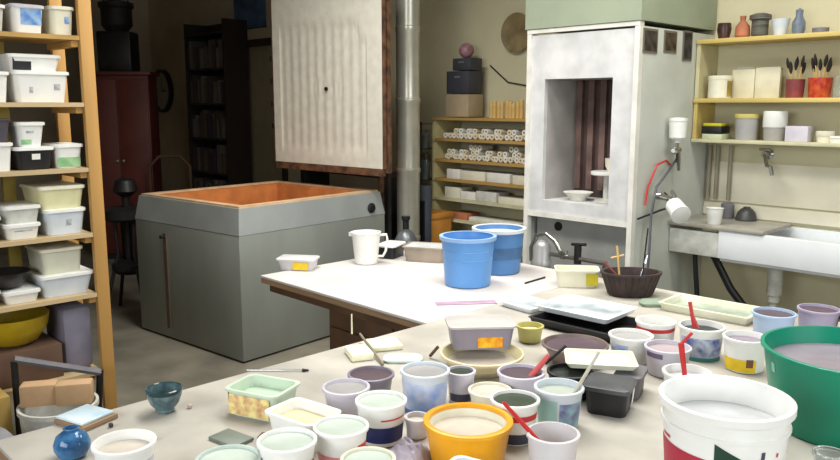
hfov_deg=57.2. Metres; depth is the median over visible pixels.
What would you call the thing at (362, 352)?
foam block
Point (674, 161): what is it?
air hose
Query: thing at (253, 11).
poster
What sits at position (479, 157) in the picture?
tube
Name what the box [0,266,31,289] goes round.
bowl
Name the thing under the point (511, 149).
tube
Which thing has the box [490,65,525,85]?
cable
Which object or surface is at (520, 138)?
tube
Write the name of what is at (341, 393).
tub
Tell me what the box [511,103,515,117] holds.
wooden peg
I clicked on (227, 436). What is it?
shard
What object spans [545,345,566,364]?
brush
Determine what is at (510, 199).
box
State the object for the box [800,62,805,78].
brush
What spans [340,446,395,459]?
tub
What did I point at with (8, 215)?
tub
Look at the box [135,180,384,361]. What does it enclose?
top loading kiln
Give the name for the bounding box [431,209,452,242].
bucket
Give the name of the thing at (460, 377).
tub
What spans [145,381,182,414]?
ceramic bowl
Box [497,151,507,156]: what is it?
tube
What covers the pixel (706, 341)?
tub
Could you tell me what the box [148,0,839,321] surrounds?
wall
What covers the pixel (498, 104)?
wooden peg
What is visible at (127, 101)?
tall cabinet
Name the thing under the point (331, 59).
cover
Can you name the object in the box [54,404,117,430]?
board
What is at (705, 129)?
box
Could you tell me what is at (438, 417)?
paint
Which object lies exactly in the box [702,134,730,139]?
box
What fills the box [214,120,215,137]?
book
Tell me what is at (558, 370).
tub
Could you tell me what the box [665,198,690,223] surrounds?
cup
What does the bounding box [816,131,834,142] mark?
lidded jar
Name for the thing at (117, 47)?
stacked containers
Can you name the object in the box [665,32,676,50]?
print
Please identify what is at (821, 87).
pot
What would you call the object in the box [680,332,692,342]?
brush
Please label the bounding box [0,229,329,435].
floor
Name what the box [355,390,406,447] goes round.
tub
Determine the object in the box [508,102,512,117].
wooden peg
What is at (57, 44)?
storage shelf
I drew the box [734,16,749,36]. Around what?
clay pot
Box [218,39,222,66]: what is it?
book
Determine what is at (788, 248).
basin
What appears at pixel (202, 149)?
book
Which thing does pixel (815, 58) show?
brush
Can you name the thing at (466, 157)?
tube
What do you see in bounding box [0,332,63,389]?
box
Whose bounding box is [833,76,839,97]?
glass jar
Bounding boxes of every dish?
[563,190,592,200]
[812,27,829,32]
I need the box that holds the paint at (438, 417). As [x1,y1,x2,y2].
[429,408,506,426]
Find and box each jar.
[404,411,426,439]
[721,202,734,218]
[735,114,760,139]
[762,111,788,140]
[812,445,839,459]
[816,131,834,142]
[829,136,839,142]
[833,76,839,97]
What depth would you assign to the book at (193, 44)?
8.66 m
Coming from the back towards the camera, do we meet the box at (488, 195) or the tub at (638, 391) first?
the box at (488, 195)
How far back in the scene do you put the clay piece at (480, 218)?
5.76 m
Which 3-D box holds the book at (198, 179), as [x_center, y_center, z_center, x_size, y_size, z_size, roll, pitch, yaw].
[-2.493,-0.467,8.957,0.180,0.291,0.032,-9,13,-43]
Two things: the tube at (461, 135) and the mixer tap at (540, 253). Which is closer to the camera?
the mixer tap at (540, 253)
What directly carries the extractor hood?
on the booth
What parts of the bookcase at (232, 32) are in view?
panel, panel, panel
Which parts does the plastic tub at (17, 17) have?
lid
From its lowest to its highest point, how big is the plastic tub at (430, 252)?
0.075 m
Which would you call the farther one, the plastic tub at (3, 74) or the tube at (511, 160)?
the tube at (511, 160)
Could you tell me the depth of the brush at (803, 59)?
4.14 m
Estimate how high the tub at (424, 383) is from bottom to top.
0.110 m
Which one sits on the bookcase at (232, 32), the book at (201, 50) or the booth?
the book at (201, 50)
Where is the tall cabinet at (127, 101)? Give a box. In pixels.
[95,71,161,258]
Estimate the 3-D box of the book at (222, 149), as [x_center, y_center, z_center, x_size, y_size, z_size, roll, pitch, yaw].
[-2.129,-0.785,8.523,0.180,0.297,0.031,-9,13,-43]
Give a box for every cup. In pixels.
[526,421,580,459]
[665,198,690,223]
[669,117,688,142]
[706,207,723,224]
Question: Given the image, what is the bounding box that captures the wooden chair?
[148,155,192,192]
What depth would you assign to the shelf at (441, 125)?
6.03 m
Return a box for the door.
[246,37,287,182]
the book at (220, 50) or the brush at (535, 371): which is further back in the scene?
the book at (220, 50)
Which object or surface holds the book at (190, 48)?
on the bookcase at (232, 32)
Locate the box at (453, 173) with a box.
[447,168,472,178]
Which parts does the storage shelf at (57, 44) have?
post, post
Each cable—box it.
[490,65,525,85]
[637,208,665,219]
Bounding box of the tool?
[247,368,308,371]
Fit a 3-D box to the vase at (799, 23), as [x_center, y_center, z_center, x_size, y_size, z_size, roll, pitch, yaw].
[2.047,-1.127,4.159,0.068,0.143,0.068,-9,13,-43]
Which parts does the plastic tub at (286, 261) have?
lid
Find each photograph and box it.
[642,28,658,53]
[663,30,677,53]
[682,30,692,60]
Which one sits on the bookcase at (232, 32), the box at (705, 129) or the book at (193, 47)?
the book at (193, 47)
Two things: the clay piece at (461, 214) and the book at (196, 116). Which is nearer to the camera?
the clay piece at (461, 214)
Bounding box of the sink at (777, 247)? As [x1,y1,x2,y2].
[668,201,839,313]
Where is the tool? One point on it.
(302, 369)
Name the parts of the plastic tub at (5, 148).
plastic tub, lid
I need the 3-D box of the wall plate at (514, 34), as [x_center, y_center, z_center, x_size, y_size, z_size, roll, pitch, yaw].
[0.720,-1.457,5.690,0.034,0.290,0.290,-9,13,-43]
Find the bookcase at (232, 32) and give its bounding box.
[183,18,252,188]
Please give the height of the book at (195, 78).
0.309 m
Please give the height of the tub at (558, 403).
0.100 m
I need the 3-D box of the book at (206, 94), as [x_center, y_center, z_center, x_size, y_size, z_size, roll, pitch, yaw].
[-2.300,-1.550,8.579,0.180,0.270,0.049,-9,13,-43]
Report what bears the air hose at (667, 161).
hanging from the booth
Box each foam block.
[345,344,373,361]
[366,336,402,351]
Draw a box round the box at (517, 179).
[513,174,523,184]
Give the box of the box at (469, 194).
[461,190,479,199]
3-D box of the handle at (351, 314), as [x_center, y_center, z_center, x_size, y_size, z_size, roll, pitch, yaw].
[-0.225,0.310,2.539,0.006,0.067,0.006,-9,13,-43]
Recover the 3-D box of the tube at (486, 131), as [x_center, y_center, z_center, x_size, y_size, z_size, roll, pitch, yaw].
[0.533,-0.733,5.736,0.130,0.041,0.042,-9,13,-43]
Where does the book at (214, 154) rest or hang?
on the bookcase at (232, 32)
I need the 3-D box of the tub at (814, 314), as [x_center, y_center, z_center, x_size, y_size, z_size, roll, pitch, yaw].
[1.353,0.309,2.618,0.136,0.090,0.136,-9,13,-43]
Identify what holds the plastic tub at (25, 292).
on the storage shelf at (57, 44)
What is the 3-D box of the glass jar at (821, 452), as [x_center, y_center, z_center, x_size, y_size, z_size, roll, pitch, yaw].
[0.849,0.489,1.600,0.066,0.060,0.066,-9,13,-43]
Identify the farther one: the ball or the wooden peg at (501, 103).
the ball
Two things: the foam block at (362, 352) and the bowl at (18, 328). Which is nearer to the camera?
the foam block at (362, 352)
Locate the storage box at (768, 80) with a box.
[754,67,782,97]
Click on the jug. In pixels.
(365, 241)
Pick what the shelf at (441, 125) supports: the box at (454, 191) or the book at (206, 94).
the box at (454, 191)
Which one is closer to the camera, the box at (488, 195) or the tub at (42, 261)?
the tub at (42, 261)
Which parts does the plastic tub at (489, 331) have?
lid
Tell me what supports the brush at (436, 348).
on the work table at (183, 433)
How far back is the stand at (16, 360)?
3.19 m
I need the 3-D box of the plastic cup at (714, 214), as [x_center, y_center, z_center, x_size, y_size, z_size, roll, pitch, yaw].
[1.671,-0.080,4.368,0.097,0.092,0.098,-9,13,-43]
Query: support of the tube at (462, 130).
on the tube at (461, 135)
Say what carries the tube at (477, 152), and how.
on the tube at (479, 157)
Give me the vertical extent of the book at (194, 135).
0.202 m
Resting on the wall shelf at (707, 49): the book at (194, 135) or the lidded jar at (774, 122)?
the lidded jar at (774, 122)
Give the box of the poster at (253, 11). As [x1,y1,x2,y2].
[233,0,266,28]
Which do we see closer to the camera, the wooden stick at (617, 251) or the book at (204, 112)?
the wooden stick at (617, 251)
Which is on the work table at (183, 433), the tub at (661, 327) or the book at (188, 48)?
the tub at (661, 327)
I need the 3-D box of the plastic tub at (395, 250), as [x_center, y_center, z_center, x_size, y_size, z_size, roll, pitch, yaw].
[-0.149,0.101,3.959,0.110,0.070,0.160,4,10,23]
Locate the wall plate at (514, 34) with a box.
[501,12,527,52]
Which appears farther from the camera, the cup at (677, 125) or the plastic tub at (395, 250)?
the cup at (677, 125)
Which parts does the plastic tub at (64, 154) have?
lid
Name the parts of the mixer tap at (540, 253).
valve lever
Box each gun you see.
[654,190,690,223]
[669,117,688,170]
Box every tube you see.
[447,153,453,158]
[451,148,464,153]
[459,128,468,132]
[459,133,465,138]
[462,149,471,154]
[463,154,470,159]
[466,128,477,133]
[473,128,486,133]
[475,150,489,155]
[477,155,484,160]
[478,145,492,150]
[484,129,494,134]
[489,150,502,156]
[497,129,511,134]
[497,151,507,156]
[498,134,507,139]
[503,151,511,156]
[503,157,509,162]
[508,157,514,162]
[509,146,522,152]
[512,129,524,135]
[514,147,524,152]
[517,152,524,157]
[518,135,524,140]
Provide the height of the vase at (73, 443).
0.068 m
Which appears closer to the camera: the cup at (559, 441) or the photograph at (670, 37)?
the cup at (559, 441)
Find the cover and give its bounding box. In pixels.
[270,0,391,240]
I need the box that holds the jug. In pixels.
[349,229,387,264]
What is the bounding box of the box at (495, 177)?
[487,171,522,183]
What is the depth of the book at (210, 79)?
8.48 m
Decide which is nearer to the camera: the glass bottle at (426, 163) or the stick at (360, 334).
the stick at (360, 334)
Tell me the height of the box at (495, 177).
0.070 m
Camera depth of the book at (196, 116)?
8.76 m
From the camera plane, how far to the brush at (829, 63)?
4.06 m
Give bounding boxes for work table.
[0,277,839,459]
[261,251,558,331]
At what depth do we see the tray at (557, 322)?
2.70 m
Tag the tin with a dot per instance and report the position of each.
(719, 86)
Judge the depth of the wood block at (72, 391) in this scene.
2.98 m
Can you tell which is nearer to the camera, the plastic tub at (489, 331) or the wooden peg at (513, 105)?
the plastic tub at (489, 331)
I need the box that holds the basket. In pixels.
[600,267,662,297]
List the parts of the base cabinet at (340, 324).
drawer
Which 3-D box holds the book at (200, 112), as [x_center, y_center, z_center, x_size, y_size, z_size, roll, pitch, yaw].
[-2.399,-1.198,8.740,0.180,0.283,0.033,-9,13,-43]
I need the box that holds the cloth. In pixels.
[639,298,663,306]
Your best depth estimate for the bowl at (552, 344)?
2.35 m
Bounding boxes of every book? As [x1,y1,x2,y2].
[188,48,189,68]
[189,41,205,68]
[191,42,206,68]
[191,81,192,102]
[192,75,200,102]
[193,47,203,68]
[193,119,195,136]
[194,48,199,68]
[195,115,199,136]
[195,147,205,169]
[197,80,199,102]
[197,119,199,136]
[197,147,211,169]
[197,177,212,187]
[199,48,204,67]
[199,80,201,102]
[199,117,200,136]
[199,147,212,170]
[199,180,203,187]
[200,112,202,136]
[201,76,206,102]
[201,147,216,170]
[202,110,217,136]
[203,83,205,102]
[203,151,208,170]
[203,179,211,186]
[204,46,208,67]
[205,78,207,102]
[207,76,223,102]
[207,114,212,137]
[208,40,211,67]
[208,149,216,171]
[210,151,216,171]
[211,39,217,67]
[211,152,217,171]
[212,82,218,102]
[212,113,214,137]
[212,178,227,186]
[213,43,217,66]
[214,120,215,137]
[215,111,224,137]
[216,48,218,66]
[216,144,225,172]
[217,120,218,137]
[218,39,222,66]
[218,80,223,102]
[218,113,224,137]
[218,180,227,185]
[219,146,226,172]
[220,82,224,102]
[221,119,225,138]
[221,153,226,172]
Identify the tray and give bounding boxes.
[500,295,545,312]
[528,311,636,342]
[535,294,637,323]
[564,348,638,370]
[658,293,759,324]
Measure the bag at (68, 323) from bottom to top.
0.290 m
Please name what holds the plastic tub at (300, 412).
on the work table at (183, 433)
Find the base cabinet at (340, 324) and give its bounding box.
[329,310,394,349]
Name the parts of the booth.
corner post, panel, rail, panel, panel, rail, corner post, panel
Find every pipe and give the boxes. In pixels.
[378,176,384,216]
[395,0,420,241]
[705,145,711,198]
[713,145,719,198]
[726,145,732,199]
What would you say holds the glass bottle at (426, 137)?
on the wire shelf at (421, 123)
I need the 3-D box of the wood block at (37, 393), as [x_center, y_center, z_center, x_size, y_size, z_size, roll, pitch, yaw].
[-1.478,0.635,2.993,0.130,0.085,0.070,-2,10,-14]
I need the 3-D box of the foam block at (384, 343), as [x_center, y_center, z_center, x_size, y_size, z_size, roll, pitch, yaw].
[-0.116,0.368,2.484,0.100,0.016,0.100,-3,10,-17]
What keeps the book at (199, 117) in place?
on the bookcase at (232, 32)
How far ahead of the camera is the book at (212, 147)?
8.78 m
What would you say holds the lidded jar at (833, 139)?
on the wall shelf at (707, 49)
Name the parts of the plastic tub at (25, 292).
lid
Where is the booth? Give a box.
[523,20,714,294]
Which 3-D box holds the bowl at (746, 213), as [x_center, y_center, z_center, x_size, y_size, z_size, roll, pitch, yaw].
[1.917,-0.097,4.522,0.123,0.078,0.124,-9,13,-43]
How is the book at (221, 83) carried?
on the bookcase at (232, 32)
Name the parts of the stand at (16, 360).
leg, leg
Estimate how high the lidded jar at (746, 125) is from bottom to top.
0.148 m
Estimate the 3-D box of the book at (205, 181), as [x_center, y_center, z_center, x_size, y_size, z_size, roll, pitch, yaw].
[-2.393,-0.445,8.855,0.180,0.280,0.052,-9,13,-43]
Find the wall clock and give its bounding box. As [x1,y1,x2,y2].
[155,69,173,111]
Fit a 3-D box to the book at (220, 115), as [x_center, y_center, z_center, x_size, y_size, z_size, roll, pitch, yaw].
[-2.114,-1.143,8.450,0.180,0.268,0.056,-9,13,-43]
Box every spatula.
[502,401,540,439]
[640,255,647,275]
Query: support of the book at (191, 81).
on the bookcase at (232, 32)
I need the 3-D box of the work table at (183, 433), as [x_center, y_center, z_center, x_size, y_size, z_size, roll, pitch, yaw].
[0.497,0.834,2.100,2.490,0.780,1.700,-9,13,-43]
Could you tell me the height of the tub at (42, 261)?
0.098 m
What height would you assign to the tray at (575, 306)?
0.020 m
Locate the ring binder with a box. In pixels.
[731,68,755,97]
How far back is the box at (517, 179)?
5.51 m
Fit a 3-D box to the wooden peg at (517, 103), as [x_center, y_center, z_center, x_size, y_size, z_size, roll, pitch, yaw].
[0.704,-0.863,5.546,0.033,0.115,0.033,-9,13,-43]
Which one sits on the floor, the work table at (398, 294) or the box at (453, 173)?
the work table at (398, 294)
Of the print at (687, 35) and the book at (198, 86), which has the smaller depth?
the print at (687, 35)
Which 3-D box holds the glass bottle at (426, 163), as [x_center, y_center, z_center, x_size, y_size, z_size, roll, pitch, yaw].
[0.051,-0.513,6.251,0.055,0.200,0.056,-9,13,-43]
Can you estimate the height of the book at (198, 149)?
0.256 m
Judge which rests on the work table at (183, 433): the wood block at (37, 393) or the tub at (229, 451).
the tub at (229, 451)
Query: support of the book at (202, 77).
on the bookcase at (232, 32)
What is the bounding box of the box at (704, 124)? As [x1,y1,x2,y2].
[703,123,728,125]
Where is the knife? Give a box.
[603,261,617,274]
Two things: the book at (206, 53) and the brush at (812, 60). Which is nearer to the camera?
the brush at (812, 60)
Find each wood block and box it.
[19,379,58,407]
[55,378,94,405]
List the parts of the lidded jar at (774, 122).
jar lid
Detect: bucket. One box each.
[16,392,98,433]
[431,209,452,242]
[439,231,496,288]
[472,223,525,275]
[658,374,796,459]
[760,325,839,448]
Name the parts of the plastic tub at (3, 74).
lid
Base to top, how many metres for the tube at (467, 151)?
0.041 m
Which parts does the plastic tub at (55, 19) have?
lid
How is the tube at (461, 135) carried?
on the shelf at (441, 125)
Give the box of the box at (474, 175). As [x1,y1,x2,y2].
[461,169,497,181]
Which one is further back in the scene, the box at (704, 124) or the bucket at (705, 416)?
the box at (704, 124)
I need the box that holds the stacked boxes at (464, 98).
[445,58,482,116]
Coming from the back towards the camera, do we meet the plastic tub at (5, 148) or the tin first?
the tin
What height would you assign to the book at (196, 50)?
0.227 m
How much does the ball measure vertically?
0.116 m
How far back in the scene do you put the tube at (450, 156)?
5.98 m
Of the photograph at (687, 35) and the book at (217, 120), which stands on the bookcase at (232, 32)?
the book at (217, 120)
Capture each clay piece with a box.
[451,210,479,219]
[469,215,522,225]
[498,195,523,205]
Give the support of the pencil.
on the work table at (398, 294)
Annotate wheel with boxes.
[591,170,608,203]
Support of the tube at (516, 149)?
on the tube at (520, 154)
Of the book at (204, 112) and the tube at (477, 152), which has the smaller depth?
the tube at (477, 152)
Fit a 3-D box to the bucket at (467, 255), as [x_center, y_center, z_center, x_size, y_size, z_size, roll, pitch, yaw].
[0.207,0.129,3.336,0.247,0.215,0.247,-9,13,-43]
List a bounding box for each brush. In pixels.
[429,346,438,356]
[529,354,550,375]
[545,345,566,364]
[642,228,648,274]
[678,343,686,375]
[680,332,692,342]
[786,58,790,78]
[789,62,791,78]
[794,59,797,78]
[799,55,804,78]
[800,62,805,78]
[811,57,814,77]
[813,54,816,77]
[818,59,821,76]
[823,55,827,76]
[825,60,830,76]
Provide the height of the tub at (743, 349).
0.100 m
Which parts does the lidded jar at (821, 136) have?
jar lid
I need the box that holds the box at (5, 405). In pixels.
[0,388,12,434]
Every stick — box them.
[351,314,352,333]
[359,333,383,365]
[572,351,599,392]
[616,246,619,274]
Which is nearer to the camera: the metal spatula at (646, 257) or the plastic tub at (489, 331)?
the plastic tub at (489, 331)
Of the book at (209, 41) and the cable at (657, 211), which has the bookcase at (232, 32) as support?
the book at (209, 41)
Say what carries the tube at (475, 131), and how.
on the tube
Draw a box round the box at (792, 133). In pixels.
[785,126,813,141]
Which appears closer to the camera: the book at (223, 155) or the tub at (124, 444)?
the tub at (124, 444)
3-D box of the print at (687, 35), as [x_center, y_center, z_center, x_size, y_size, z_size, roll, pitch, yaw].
[1.540,-1.058,4.425,0.086,0.146,0.001,-9,13,-43]
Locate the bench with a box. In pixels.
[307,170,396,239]
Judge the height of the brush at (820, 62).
0.192 m
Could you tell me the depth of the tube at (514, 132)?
5.52 m
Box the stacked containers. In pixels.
[96,0,139,70]
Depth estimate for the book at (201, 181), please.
8.86 m
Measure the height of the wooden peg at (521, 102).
0.130 m
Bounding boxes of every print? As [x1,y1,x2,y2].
[644,30,656,51]
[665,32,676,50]
[684,32,691,58]
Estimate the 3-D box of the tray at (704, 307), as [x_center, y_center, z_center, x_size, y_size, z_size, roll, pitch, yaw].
[1.094,0.296,2.886,0.340,0.030,0.200,8,13,42]
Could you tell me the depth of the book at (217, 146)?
8.49 m
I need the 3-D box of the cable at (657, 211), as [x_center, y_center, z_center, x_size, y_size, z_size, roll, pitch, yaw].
[1.329,-0.097,4.357,0.351,0.047,0.014,-9,13,-42]
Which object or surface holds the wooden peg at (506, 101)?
on the shelf at (441, 125)
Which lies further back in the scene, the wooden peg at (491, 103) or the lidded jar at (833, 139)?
the wooden peg at (491, 103)
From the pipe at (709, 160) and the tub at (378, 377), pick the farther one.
the pipe at (709, 160)
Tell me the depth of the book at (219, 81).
8.32 m
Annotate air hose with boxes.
[644,160,670,205]
[647,159,675,267]
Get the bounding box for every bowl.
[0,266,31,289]
[0,306,49,347]
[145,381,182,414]
[440,343,523,377]
[542,333,608,363]
[735,206,757,221]
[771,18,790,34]
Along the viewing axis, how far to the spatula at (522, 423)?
1.58 m
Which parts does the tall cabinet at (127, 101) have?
door, cornice, door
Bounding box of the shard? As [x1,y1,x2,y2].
[208,428,253,444]
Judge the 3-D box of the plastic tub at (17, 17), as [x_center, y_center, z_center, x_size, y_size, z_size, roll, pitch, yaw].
[-1.638,-0.859,3.159,0.132,0.113,0.200,-9,13,-43]
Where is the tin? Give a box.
[707,75,732,97]
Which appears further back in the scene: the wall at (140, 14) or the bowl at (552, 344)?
the wall at (140, 14)
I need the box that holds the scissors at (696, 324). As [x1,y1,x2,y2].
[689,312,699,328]
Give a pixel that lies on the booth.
(592, 97)
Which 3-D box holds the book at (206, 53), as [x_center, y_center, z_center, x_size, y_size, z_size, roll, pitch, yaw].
[-2.292,-1.906,8.513,0.180,0.234,0.029,-9,13,-43]
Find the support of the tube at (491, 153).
on the tube
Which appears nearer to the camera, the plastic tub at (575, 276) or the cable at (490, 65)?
the plastic tub at (575, 276)
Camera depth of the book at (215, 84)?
8.39 m
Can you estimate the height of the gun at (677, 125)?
0.304 m
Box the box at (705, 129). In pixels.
[701,126,729,133]
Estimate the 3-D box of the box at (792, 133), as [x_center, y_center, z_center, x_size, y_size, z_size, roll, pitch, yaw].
[2.071,-0.525,4.203,0.090,0.085,0.120,-9,13,-43]
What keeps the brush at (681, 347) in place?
in the tub at (670, 371)
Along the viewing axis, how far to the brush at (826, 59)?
4.04 m
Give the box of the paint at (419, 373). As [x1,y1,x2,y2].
[400,361,449,385]
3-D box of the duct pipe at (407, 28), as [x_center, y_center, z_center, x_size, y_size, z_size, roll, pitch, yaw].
[-0.086,-0.989,5.530,0.200,3.280,0.220,-9,13,-43]
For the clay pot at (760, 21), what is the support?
on the wall shelf at (707, 49)
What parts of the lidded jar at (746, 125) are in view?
jar lid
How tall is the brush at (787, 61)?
0.204 m
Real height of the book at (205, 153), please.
0.222 m
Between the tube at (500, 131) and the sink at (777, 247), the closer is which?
the sink at (777, 247)
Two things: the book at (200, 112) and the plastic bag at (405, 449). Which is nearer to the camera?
the plastic bag at (405, 449)
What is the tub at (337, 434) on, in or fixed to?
on the work table at (183, 433)
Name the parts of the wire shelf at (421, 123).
leg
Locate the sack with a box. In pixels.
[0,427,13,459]
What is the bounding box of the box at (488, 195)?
[476,189,508,202]
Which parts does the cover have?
support post, rail, support post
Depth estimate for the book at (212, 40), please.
8.33 m
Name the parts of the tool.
handle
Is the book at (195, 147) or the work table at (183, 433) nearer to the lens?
the work table at (183, 433)
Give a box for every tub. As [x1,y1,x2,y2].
[0,4,4,30]
[0,71,8,101]
[0,118,12,171]
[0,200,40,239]
[0,208,38,223]
[0,281,40,304]
[2,3,43,32]
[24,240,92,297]
[27,249,80,274]
[41,5,73,34]
[41,142,82,167]
[90,428,156,459]
[194,444,261,459]
[225,374,299,421]
[256,427,316,459]
[265,397,340,452]
[276,254,319,270]
[313,414,368,459]
[322,378,369,415]
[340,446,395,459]
[347,365,394,390]
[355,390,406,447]
[378,240,405,258]
[400,361,449,412]
[402,241,442,262]
[423,402,512,459]
[445,314,516,349]
[448,365,475,402]
[450,455,479,459]
[468,381,511,404]
[490,389,539,445]
[497,363,544,393]
[516,321,543,343]
[534,377,584,427]
[547,363,592,400]
[554,265,599,287]
[583,372,636,417]
[608,328,653,364]
[614,364,647,400]
[633,379,643,400]
[635,315,676,339]
[644,339,691,378]
[662,363,711,380]
[678,319,725,361]
[722,330,764,373]
[751,307,796,333]
[797,303,839,326]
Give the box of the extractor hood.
[525,0,717,33]
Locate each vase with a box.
[53,425,90,459]
[791,8,805,33]
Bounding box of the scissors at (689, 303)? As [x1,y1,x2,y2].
[688,302,695,327]
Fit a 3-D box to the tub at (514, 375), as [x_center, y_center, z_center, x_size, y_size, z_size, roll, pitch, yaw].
[0.266,0.410,2.034,0.126,0.078,0.126,-9,13,-43]
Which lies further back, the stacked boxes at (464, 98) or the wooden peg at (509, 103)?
the stacked boxes at (464, 98)
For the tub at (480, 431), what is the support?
on the work table at (183, 433)
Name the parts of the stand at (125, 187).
leg, seat, leg, motor, leg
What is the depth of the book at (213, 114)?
8.48 m
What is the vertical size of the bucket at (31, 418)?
0.400 m
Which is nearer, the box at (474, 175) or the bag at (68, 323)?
the bag at (68, 323)
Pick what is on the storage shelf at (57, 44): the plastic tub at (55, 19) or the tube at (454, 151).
the plastic tub at (55, 19)
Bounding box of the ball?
[459,43,473,57]
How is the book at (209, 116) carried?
on the bookcase at (232, 32)
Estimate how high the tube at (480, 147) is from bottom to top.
0.041 m
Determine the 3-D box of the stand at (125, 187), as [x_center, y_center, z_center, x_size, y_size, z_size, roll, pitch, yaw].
[-2.191,0.115,5.793,0.340,1.024,0.340,0,9,0]
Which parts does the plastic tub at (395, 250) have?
lid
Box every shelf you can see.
[0,0,116,409]
[420,122,431,184]
[432,117,525,255]
[691,31,839,146]
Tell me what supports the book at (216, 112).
on the bookcase at (232, 32)
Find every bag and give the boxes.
[45,301,92,366]
[390,437,430,459]
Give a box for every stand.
[10,355,103,434]
[104,177,139,305]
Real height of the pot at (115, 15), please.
0.300 m
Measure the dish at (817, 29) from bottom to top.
0.029 m
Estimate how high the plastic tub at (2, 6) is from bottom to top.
0.104 m
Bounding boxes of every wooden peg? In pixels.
[489,102,492,117]
[492,101,496,117]
[496,103,499,117]
[500,102,503,117]
[505,100,509,117]
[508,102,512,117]
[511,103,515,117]
[515,102,518,117]
[519,100,523,117]
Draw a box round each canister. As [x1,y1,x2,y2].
[395,215,416,244]
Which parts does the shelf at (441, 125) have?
panel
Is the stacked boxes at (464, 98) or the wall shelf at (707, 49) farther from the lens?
the stacked boxes at (464, 98)
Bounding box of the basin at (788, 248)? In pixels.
[717,226,839,277]
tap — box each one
[529,232,606,268]
[759,148,773,175]
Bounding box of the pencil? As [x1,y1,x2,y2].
[525,276,545,283]
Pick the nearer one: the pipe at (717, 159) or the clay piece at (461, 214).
the pipe at (717, 159)
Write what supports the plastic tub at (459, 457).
on the work table at (183, 433)
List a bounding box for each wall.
[0,0,151,229]
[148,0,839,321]
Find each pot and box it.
[97,0,133,30]
[605,158,609,170]
[717,23,731,37]
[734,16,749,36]
[749,13,771,35]
[785,79,805,97]
[808,77,832,97]
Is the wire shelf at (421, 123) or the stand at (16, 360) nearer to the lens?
the stand at (16, 360)
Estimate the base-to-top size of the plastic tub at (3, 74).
0.121 m
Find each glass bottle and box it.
[423,129,429,147]
[423,154,429,178]
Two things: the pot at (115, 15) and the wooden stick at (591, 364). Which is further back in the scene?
the pot at (115, 15)
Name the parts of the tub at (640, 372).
lid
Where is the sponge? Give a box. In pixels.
[383,353,422,362]
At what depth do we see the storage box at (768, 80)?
4.34 m
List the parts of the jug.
handle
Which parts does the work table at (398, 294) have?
lilac cloth strip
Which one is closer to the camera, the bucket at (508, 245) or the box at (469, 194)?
the bucket at (508, 245)
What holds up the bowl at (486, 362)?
on the work table at (183, 433)
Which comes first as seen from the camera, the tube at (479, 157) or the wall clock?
the tube at (479, 157)
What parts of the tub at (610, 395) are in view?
lid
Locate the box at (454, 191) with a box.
[445,185,471,198]
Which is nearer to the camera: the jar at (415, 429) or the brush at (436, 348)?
the jar at (415, 429)
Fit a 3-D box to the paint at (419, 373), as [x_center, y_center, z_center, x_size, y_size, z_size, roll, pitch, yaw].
[0.013,0.406,1.957,0.126,0.110,0.126,-9,13,-43]

